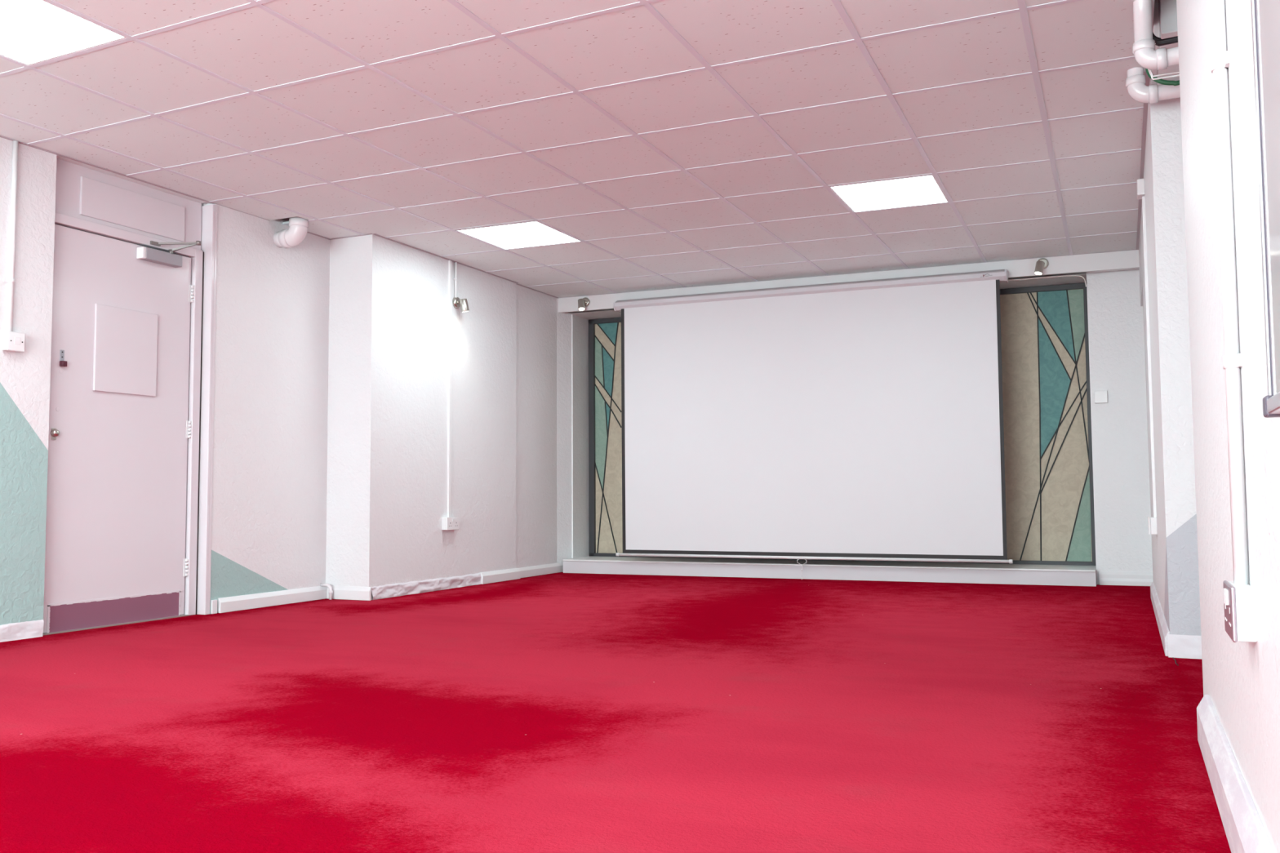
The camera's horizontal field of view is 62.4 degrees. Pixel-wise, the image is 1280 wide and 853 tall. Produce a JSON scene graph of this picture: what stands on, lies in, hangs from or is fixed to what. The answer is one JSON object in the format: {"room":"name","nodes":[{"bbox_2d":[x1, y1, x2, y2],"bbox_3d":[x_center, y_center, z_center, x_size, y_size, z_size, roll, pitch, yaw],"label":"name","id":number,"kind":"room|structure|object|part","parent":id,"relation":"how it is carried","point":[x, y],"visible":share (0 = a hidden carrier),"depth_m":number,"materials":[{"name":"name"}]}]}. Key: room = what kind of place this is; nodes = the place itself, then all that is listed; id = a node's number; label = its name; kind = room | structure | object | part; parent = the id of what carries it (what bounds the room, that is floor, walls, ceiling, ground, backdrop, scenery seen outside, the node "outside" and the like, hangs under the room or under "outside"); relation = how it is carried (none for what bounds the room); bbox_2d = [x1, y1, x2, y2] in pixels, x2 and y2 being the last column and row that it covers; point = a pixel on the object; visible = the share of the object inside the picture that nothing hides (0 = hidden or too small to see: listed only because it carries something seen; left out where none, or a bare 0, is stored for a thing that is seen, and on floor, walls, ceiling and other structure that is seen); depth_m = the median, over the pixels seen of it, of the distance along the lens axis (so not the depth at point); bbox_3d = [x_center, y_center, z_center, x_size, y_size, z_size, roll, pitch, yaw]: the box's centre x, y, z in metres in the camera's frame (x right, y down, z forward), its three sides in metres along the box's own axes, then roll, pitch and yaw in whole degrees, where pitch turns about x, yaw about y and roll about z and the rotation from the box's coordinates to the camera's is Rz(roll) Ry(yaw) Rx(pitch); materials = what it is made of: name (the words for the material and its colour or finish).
{"room":"projection room","nodes":[
{"label":"projection room","id":0,"kind":"room"},
{"bbox_2d":[0,137,556,625],"bbox_3d":[-3.286,-0.386,4.488,0.867,2.720,12.200,-2,-4,24],"label":"wall","id":1,"kind":"structure","parent":0,"point":[331,393],"depth_m":6.87,"materials":[{"name":"white paint"}]},
{"bbox_2d":[3,140,18,331],"bbox_3d":[-2.977,-0.901,5.020,0.027,0.922,0.060,-2,-4,24],"label":"cable conduit","id":2,"kind":"object","parent":1,"relation":"attached to","point":[11,281],"visible":1,"depth_m":5.01,"materials":[{"name":"white plastic"}]},
{"bbox_2d":[1,331,25,351],"bbox_3d":[-2.958,-0.399,4.992,0.050,0.090,0.086,-2,-4,24],"label":"light switch","id":3,"kind":"object","parent":1,"relation":"attached to","point":[12,341],"visible":1,"depth_m":4.97,"materials":[{"name":"white plastic"}]},
{"bbox_2d":[13,337,20,344],"bbox_3d":[-2.934,-0.404,4.986,0.002,0.034,0.030,-2,-4,24],"label":"rocker switch","id":4,"kind":"object","parent":3,"relation":"attached to","point":[16,340],"depth_m":4.98,"materials":[{"name":"white plastic"}]},
{"bbox_2d":[55,158,201,249],"bbox_3d":[-2.756,-1.296,5.718,0.030,0.515,0.975,-2,-4,24],"label":"panel","id":5,"kind":"object","parent":1,"relation":"attached to","point":[83,193],"visible":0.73,"depth_m":5.67,"materials":[{"name":"white paint"}]},
{"bbox_2d":[42,204,217,635],"bbox_3d":[-2.686,-0.137,5.635,0.233,2.360,1.028,-2,-4,24],"label":"door","id":6,"kind":"structure","parent":1,"relation":"in","point":[128,522],"depth_m":5.65,"materials":[{"name":"white paint"}]},
{"bbox_3d":[-2.900,-0.356,5.308,0.004,0.056,0.023,-2,-4,24],"label":"hasp plate","id":7,"kind":"part","parent":6,"relation":"part of","materials":[{"name":"silver metal"}]},
{"bbox_3d":[-2.741,0.969,5.560,0.003,0.133,0.796,-2,-4,24],"label":"kick plate","id":8,"kind":"part","parent":6,"relation":"part of","materials":[{"name":"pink metal"}]},
{"bbox_3d":[-2.591,-0.999,5.888,0.265,0.081,0.092,2,-4,-31],"label":"closer arm","id":9,"kind":"part","parent":6,"relation":"part of","materials":[{"name":"silver metal"}]},
{"bbox_3d":[-2.523,-0.108,6.104,0.140,2.360,0.038,-2,-4,24],"label":"architrave","id":10,"kind":"part","parent":6,"relation":"part of","materials":[{"name":"white paint"}]},
{"bbox_2d":[0,573,481,642],"bbox_3d":[-2.666,0.979,5.262,0.230,0.087,6.071,-2,-4,29],"label":"baseboard","id":11,"kind":"structure","parent":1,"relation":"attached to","point":[27,629],"depth_m":6.97,"materials":[{"name":"white wood"}]},
{"bbox_2d":[273,216,308,248],"bbox_3d":[-2.166,-1.258,6.578,0.230,0.290,0.116,-2,-4,24],"label":"pipe","id":12,"kind":"object","parent":1,"relation":"attached to","point":[290,237],"visible":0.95,"depth_m":6.52,"materials":[{"name":"white plastic"}]},
{"bbox_2d":[320,582,333,599],"bbox_3d":[-2.025,1.066,6.836,0.095,0.102,0.026,-2,-4,24],"label":"pipe","id":13,"kind":"object","parent":1,"relation":"attached to","point":[331,591],"visible":1,"depth_m":6.82,"materials":[{"name":"white plastic"}]},
{"bbox_2d":[210,563,562,613],"bbox_3d":[-1.546,1.117,7.559,0.395,0.085,3.535,-2,-4,24],"label":"baseboard","id":14,"kind":"structure","parent":1,"relation":"attached to","point":[228,604],"depth_m":6.75,"materials":[{"name":"white wood"}]},
{"bbox_2d":[447,260,452,517],"bbox_3d":[-1.371,-0.278,7.623,0.016,1.859,0.028,-2,-4,24],"label":"cable trunking","id":15,"kind":"object","parent":1,"relation":"attached to","point":[450,262],"visible":1,"depth_m":7.61,"materials":[{"name":"white plastic"}]},
{"bbox_2d":[441,516,459,530],"bbox_3d":[-1.351,0.693,7.550,0.052,0.090,0.148,-2,-4,24],"label":"wall socket","id":16,"kind":"object","parent":1,"relation":"attached to","point":[447,523],"visible":1,"depth_m":7.50,"materials":[{"name":"white plastic"}]},
{"bbox_2d":[453,262,457,297],"bbox_3d":[-1.347,-1.071,7.729,0.023,0.262,0.048,-2,-4,24],"label":"cable conduit","id":17,"kind":"object","parent":1,"relation":"attached to","point":[455,278],"visible":1,"depth_m":7.72,"materials":[{"name":"white plastic"}]},
{"bbox_2d":[452,297,469,312],"bbox_3d":[-1.298,-0.889,7.714,0.111,0.119,0.082,-2,-4,24],"label":"wall spotlight","id":18,"kind":"object","parent":1,"relation":"attached to","point":[463,303],"visible":1,"depth_m":7.69,"materials":[{"name":"silver metal"}]},
{"bbox_2d":[0,0,1154,297],"bbox_3d":[-1.097,-1.490,3.351,4.980,0.019,11.632,-2,-4,24],"label":"ceiling","id":19,"kind":"structure","parent":0,"point":[682,144],"depth_m":4.86,"materials":[{"name":"tile"}]},
{"bbox_2d":[0,0,126,65],"bbox_3d":[-2.276,-1.462,3.785,0.572,0.029,0.592,-2,-4,24],"label":"recessed light","id":20,"kind":"object","parent":19,"relation":"in","point":[32,32],"visible":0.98,"depth_m":3.88,"materials":[{"name":"white plastic"}]},
{"bbox_2d":[456,221,581,248],"bbox_3d":[-0.788,-1.270,6.978,0.593,0.029,0.618,-2,-4,24],"label":"recessed light","id":21,"kind":"object","parent":19,"relation":"in","point":[530,233],"visible":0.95,"depth_m":6.96,"materials":[{"name":"white plastic"}]},
{"bbox_2d":[829,174,948,212],"bbox_3d":[1.437,-1.341,6.058,0.562,0.029,0.617,-2,-4,24],"label":"recessed light","id":22,"kind":"object","parent":19,"relation":"in","point":[924,189],"visible":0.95,"depth_m":6.03,"materials":[{"name":"white plastic"}]},
{"bbox_2d":[1125,66,1180,103],"bbox_3d":[2.283,-1.445,4.159,0.682,0.274,0.073,-2,-4,24],"label":"pipe","id":23,"kind":"object","parent":19,"relation":"attached to","point":[1137,89],"visible":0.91,"depth_m":4.24,"materials":[{"name":"white plastic"}]},
{"bbox_2d":[1145,68,1179,85],"bbox_3d":[2.256,-1.394,4.002,0.626,0.149,0.022,-2,-4,23],"label":"cable","id":24,"kind":"object","parent":19,"relation":"hanging from","point":[1163,82],"visible":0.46,"depth_m":4.09,"materials":[{"name":"green plastic"}]},
{"bbox_2d":[1147,68,1179,79],"bbox_3d":[2.058,-1.356,3.623,0.633,0.252,0.023,-2,-4,24],"label":"cable","id":25,"kind":"object","parent":19,"relation":"hanging from","point":[1149,70],"visible":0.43,"depth_m":3.72,"materials":[{"name":"white plastic"}]},
{"bbox_2d":[1152,32,1177,46],"bbox_3d":[2.071,-1.450,3.659,0.634,0.175,0.039,-2,-4,24],"label":"cable","id":26,"kind":"object","parent":19,"relation":"hanging from","point":[1158,41],"visible":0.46,"depth_m":3.75,"materials":[{"name":"black plastic"}]},
{"bbox_2d":[0,572,1231,852],"bbox_3d":[-0.877,0.884,3.244,6.200,0.004,12.280,-2,-4,24],"label":"floor","id":27,"kind":"structure","parent":0,"point":[560,712],"depth_m":3.06,"materials":[{"name":"red carpet"}]},
{"bbox_2d":[563,560,1096,586],"bbox_3d":[1.441,1.155,8.576,4.195,0.102,0.809,-2,-4,22],"label":"plinth","id":28,"kind":"object","parent":27,"relation":"on","point":[842,573],"visible":0.57,"depth_m":8.09,"materials":[{"name":"grey paint"}]},
{"bbox_2d":[556,269,1152,584],"bbox_3d":[1.620,-0.157,8.593,4.855,2.720,0.789,-2,-4,22],"label":"wall","id":29,"kind":"structure","parent":0,"point":[1116,333],"depth_m":7.61,"materials":[{"name":"white paint"}]},
{"bbox_2d":[562,555,1096,572],"bbox_3d":[1.389,1.091,8.467,4.185,0.013,0.578,-2,-4,22],"label":"baseboard","id":30,"kind":"structure","parent":29,"relation":"attached to","point":[590,558],"depth_m":8.28,"materials":[{"name":"white wood"}]},
{"bbox_2d":[588,283,1096,565],"bbox_3d":[1.479,0.037,8.739,4.165,2.128,0.065,-2,-4,22],"label":"decorative wall panel","id":31,"kind":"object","parent":29,"relation":"in","point":[1050,516],"depth_m":8.11,"materials":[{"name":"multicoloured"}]},
{"bbox_2d":[558,249,1139,313],"bbox_3d":[1.415,-1.293,8.375,4.667,0.477,0.075,-2,-4,22],"label":"beam","id":32,"kind":"structure","parent":29,"relation":"attached to","point":[1124,260],"depth_m":8.05,"materials":[{"name":"white paint"}]},
{"bbox_2d":[577,297,590,311],"bbox_3d":[-0.489,-1.049,9.044,0.088,0.124,0.105,-2,-4,24],"label":"wall spotlight","id":33,"kind":"object","parent":32,"relation":"attached to","point":[584,302],"visible":1,"depth_m":9.03,"materials":[{"name":"silver metal"}]},
{"bbox_2d":[613,269,1013,579],"bbox_3d":[1.249,0.038,8.253,3.122,2.289,0.129,-2,-4,22],"label":"projector screen","id":34,"kind":"object","parent":32,"relation":"hanging from","point":[863,420],"visible":1,"depth_m":8.16,"materials":[{"name":"white fabric"}]},
{"bbox_3d":[1.237,1.012,8.157,3.056,0.023,0.023,-2,-4,22],"label":"rod","id":35,"kind":"part","parent":34,"relation":"part of","materials":[{"name":"white plastic"}]},
{"bbox_2d":[1034,257,1048,275],"bbox_3d":[2.906,-1.161,7.661,0.097,0.134,0.105,-2,-4,24],"label":"wall spotlight","id":36,"kind":"object","parent":32,"relation":"attached to","point":[1042,264],"visible":1,"depth_m":7.64,"materials":[{"name":"silver metal"}]},
{"bbox_2d":[1008,275,1086,286],"bbox_3d":[2.983,-1.054,7.779,0.555,0.094,0.025,-2,-4,20],"label":"cable","id":37,"kind":"object","parent":32,"relation":"hanging from","point":[1066,275],"visible":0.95,"depth_m":7.77,"materials":[{"name":"white plastic"}]},
{"bbox_2d":[1094,390,1107,403],"bbox_3d":[3.321,-0.212,7.619,0.085,0.088,0.028,-2,-4,24],"label":"plate","id":38,"kind":"object","parent":29,"relation":"attached to","point":[1100,397],"visible":1,"depth_m":7.61,"materials":[{"name":"white plastic"}]},
{"bbox_2d":[1098,570,1153,586],"bbox_3d":[3.444,1.076,7.481,0.360,0.098,0.030,-2,-4,22],"label":"baseboard","id":39,"kind":"structure","parent":29,"relation":"attached to","point":[1106,578],"depth_m":7.48,"materials":[{"name":"white wood"}]},
{"bbox_2d":[1138,97,1200,635],"bbox_3d":[3.264,-0.419,6.019,0.680,2.900,3.985,-2,-4,24],"label":"wall","id":40,"kind":"structure","parent":0,"point":[1175,576],"depth_m":4.33,"materials":[{"name":"white paint"}]},
{"bbox_2d":[1137,178,1144,199],"bbox_3d":[2.670,-1.266,5.639,0.036,0.086,0.100,-2,-4,24],"label":"junction box","id":41,"kind":"object","parent":40,"relation":"attached to","point":[1140,182],"visible":0.91,"depth_m":5.59,"materials":[{"name":"white plastic"}]},
{"bbox_2d":[1142,195,1156,517],"bbox_3d":[2.671,-0.371,5.548,0.014,1.692,0.032,-2,-4,24],"label":"cable trunking","id":42,"kind":"object","parent":40,"relation":"attached to","point":[1144,197],"visible":1,"depth_m":5.53,"materials":[{"name":"white plastic"}]},
{"bbox_2d":[1147,516,1157,534],"bbox_3d":[2.680,0.519,5.531,0.040,0.089,0.148,-2,-4,24],"label":"wall socket","id":43,"kind":"object","parent":40,"relation":"attached to","point":[1152,522],"visible":0.96,"depth_m":5.46,"materials":[{"name":"white plastic"}]},
{"bbox_3d":[2.666,0.520,5.537,0.009,0.089,0.148,-2,-4,24],"label":"plate","id":44,"kind":"part","parent":43,"relation":"part of","materials":[{"name":"white plastic"}]},
{"bbox_2d":[1167,634,1202,659],"bbox_3d":[2.400,0.875,4.138,0.600,0.092,0.007,-2,-4,24],"label":"baseboard","id":45,"kind":"structure","parent":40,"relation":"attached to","point":[1186,646],"depth_m":4.24,"materials":[{"name":"white"}]},
{"bbox_2d":[1176,0,1279,852],"bbox_3d":[0.731,-0.749,0.526,0.560,2.900,5.500,-2,-4,24],"label":"wall","id":46,"kind":"structure","parent":0,"point":[1242,679],"depth_m":1.97,"materials":[{"name":"white paint"}]},
{"bbox_2d":[1150,582,1275,852],"bbox_3d":[1.279,0.753,2.360,0.060,0.125,9.350,-2,-4,24],"label":"baseboard","id":47,"kind":"structure","parent":46,"relation":"attached to","point":[1244,828],"depth_m":2.12,"materials":[{"name":"white paint"}]},
{"bbox_2d":[1209,0,1248,584],"bbox_3d":[1.026,-0.655,1.872,0.028,1.855,0.061,-2,-4,24],"label":"cable conduit","id":48,"kind":"object","parent":46,"relation":"attached to","point":[1220,61],"visible":1,"depth_m":1.84,"materials":[{"name":"white plastic"}]},
{"bbox_2d":[1222,580,1257,642],"bbox_3d":[1.021,0.314,1.805,0.040,0.091,0.148,-2,-4,24],"label":"wall socket","id":49,"kind":"object","parent":46,"relation":"attached to","point":[1239,600],"visible":0.94,"depth_m":1.74,"materials":[{"name":"white plastic"}]},
{"bbox_2d":[1224,589,1228,604],"bbox_3d":[1.000,0.291,1.803,0.004,0.025,0.016,-2,-4,24],"label":"rocker switch","id":50,"kind":"object","parent":49,"relation":"attached to","point":[1226,591],"depth_m":1.80,"materials":[{"name":"white plastic"}]},
{"bbox_3d":[1.010,0.315,1.810,0.007,0.091,0.148,-2,-4,24],"label":"plate","id":51,"kind":"part","parent":49,"relation":"part of","materials":[{"name":"silver metal"}]},
{"bbox_2d":[1250,0,1279,417],"bbox_3d":[0.561,-0.655,0.852,0.027,1.225,1.180,-2,-4,24],"label":"whiteboard","id":52,"kind":"object","parent":46,"relation":"attached to","point":[1265,14],"visible":1,"depth_m":1.31,"materials":[{"name":"white plastic"}]},
{"bbox_3d":[0.562,-0.660,0.849,0.022,1.215,1.175,-2,-4,24],"label":"frame","id":53,"kind":"part","parent":52,"relation":"part of","materials":[{"name":"silver metal"}]},
{"bbox_3d":[0.564,-0.057,0.809,0.024,0.020,1.150,-2,-4,24],"label":"rail","id":54,"kind":"part","parent":52,"relation":"part of","materials":[{"name":"silver metal"}]},
{"bbox_3d":[1.318,-0.724,0.980,0.130,2.900,6.815,-2,-4,24],"label":"wall","id":55,"kind":"structure","parent":0,"visible":0},
{"bbox_2d":[1132,0,1178,70],"bbox_3d":[2.019,-1.504,3.562,0.666,0.528,0.071,-2,-4,24],"label":"pipe","id":56,"kind":"object","parent":55,"relation":"attached to","point":[1144,52],"visible":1,"depth_m":3.65,"materials":[{"name":"white plastic"}]},
{"bbox_2d":[1149,0,1179,84],"bbox_3d":[2.260,-1.698,4.005,0.600,0.588,0.644,-2,-4,24],"label":"boxing","id":57,"kind":"structure","parent":55,"relation":"attached to","point":[1165,13],"depth_m":3.83,"materials":[{"name":"white"}]}
]}

